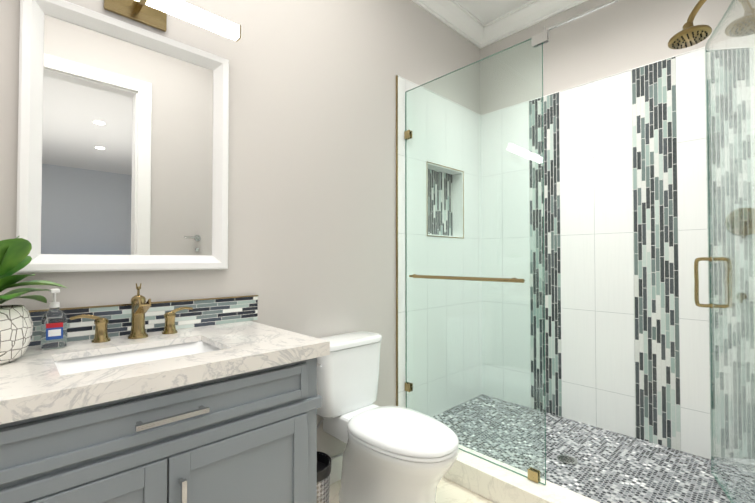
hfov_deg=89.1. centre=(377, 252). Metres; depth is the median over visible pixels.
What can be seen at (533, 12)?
crown molding
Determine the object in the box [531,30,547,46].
clip
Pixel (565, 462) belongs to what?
floor drain
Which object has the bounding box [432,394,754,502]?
shower floor
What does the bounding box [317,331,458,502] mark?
toilet
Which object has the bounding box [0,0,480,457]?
wall
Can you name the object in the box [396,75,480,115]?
trim
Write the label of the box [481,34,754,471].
wall
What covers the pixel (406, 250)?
glass wall
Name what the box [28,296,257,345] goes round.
backsplash
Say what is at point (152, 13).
wall lamp
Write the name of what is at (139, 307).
faucet
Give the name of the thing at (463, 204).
trim
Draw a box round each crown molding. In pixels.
[412,0,491,48]
[486,0,587,42]
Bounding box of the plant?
[0,236,66,364]
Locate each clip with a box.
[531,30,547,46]
[533,32,548,47]
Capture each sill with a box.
[429,234,462,237]
[443,444,599,502]
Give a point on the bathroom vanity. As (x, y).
(138, 399)
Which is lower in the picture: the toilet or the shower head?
the toilet
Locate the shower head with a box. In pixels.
[668,0,711,48]
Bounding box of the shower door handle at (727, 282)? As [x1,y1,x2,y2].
[713,257,731,307]
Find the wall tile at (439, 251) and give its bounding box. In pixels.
[427,236,463,416]
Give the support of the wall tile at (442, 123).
attached to the wall at (312, 180)
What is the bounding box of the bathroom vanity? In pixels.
[0,283,329,502]
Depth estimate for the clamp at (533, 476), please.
1.82 m
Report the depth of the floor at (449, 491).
1.92 m
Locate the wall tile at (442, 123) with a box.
[427,90,462,170]
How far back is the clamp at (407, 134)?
2.43 m
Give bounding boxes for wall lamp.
[104,0,240,41]
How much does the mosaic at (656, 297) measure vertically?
2.221 m
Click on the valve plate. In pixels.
(742, 216)
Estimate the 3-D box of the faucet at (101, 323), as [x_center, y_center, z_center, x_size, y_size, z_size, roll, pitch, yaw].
[-0.948,0.249,1.268,0.109,0.094,0.052,1,-1,-44]
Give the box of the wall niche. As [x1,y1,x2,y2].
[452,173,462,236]
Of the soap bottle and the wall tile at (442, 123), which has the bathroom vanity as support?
the soap bottle
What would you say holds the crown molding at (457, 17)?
attached to the wall at (312, 180)
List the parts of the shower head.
arm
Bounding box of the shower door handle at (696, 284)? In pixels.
[694,257,710,307]
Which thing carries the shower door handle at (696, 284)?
attached to the glass door
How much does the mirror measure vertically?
0.894 m
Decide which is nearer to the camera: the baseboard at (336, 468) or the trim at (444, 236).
the baseboard at (336, 468)
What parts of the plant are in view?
pot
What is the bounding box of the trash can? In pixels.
[317,451,330,502]
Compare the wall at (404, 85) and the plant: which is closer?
the plant
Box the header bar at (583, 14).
[548,0,619,30]
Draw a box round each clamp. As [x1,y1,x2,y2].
[404,130,409,138]
[405,382,410,391]
[528,468,538,482]
[530,467,539,481]
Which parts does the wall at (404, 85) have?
wall tile edge trim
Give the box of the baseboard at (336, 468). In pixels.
[330,453,342,484]
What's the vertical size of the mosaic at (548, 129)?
2.221 m
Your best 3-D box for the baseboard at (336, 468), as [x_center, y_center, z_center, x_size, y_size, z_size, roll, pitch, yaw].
[-0.253,1.148,2.010,0.875,0.130,0.016,1,-1,-44]
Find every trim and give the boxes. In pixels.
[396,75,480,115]
[427,161,463,171]
[427,192,427,234]
[427,235,463,238]
[463,172,463,236]
[481,31,754,115]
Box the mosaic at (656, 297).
[631,57,680,450]
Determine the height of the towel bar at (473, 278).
0.019 m
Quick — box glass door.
[705,0,754,502]
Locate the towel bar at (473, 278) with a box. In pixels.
[412,275,524,282]
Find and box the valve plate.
[725,208,754,235]
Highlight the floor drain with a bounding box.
[557,454,577,463]
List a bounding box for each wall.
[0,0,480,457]
[396,75,481,414]
[405,38,545,484]
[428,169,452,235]
[480,0,754,114]
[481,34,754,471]
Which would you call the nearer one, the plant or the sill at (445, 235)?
the plant
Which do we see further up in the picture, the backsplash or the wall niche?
the wall niche
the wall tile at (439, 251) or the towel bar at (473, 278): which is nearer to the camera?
the towel bar at (473, 278)
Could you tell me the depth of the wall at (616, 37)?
2.51 m
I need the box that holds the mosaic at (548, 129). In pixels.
[529,92,561,416]
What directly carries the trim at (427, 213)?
attached to the wall at (404, 85)
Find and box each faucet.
[70,315,110,342]
[128,283,150,338]
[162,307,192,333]
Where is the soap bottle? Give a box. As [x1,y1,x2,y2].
[40,288,66,349]
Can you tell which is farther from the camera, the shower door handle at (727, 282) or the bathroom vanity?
the shower door handle at (727, 282)
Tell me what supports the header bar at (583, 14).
attached to the wall
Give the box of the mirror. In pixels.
[16,0,228,272]
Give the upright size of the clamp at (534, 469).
0.050 m
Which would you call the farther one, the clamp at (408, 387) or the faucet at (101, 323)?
the clamp at (408, 387)
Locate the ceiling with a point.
(484, 11)
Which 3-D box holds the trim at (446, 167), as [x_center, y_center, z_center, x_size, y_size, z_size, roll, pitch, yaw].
[0.492,-0.616,2.747,0.439,0.006,0.003,1,-1,-44]
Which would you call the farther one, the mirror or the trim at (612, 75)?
the trim at (612, 75)
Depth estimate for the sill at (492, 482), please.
1.86 m
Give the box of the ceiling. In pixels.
[456,0,531,23]
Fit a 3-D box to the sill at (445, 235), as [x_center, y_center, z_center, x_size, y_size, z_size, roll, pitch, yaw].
[0.460,-0.121,2.771,0.427,0.008,0.089,1,-1,-44]
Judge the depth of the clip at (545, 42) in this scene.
1.82 m
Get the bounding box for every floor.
[329,477,493,502]
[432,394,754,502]
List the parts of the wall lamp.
arm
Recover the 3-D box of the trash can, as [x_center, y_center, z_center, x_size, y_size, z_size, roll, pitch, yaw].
[-0.297,1.049,1.635,0.199,0.313,0.199,1,-1,-44]
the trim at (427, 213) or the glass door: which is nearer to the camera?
the glass door
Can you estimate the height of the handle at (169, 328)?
0.094 m

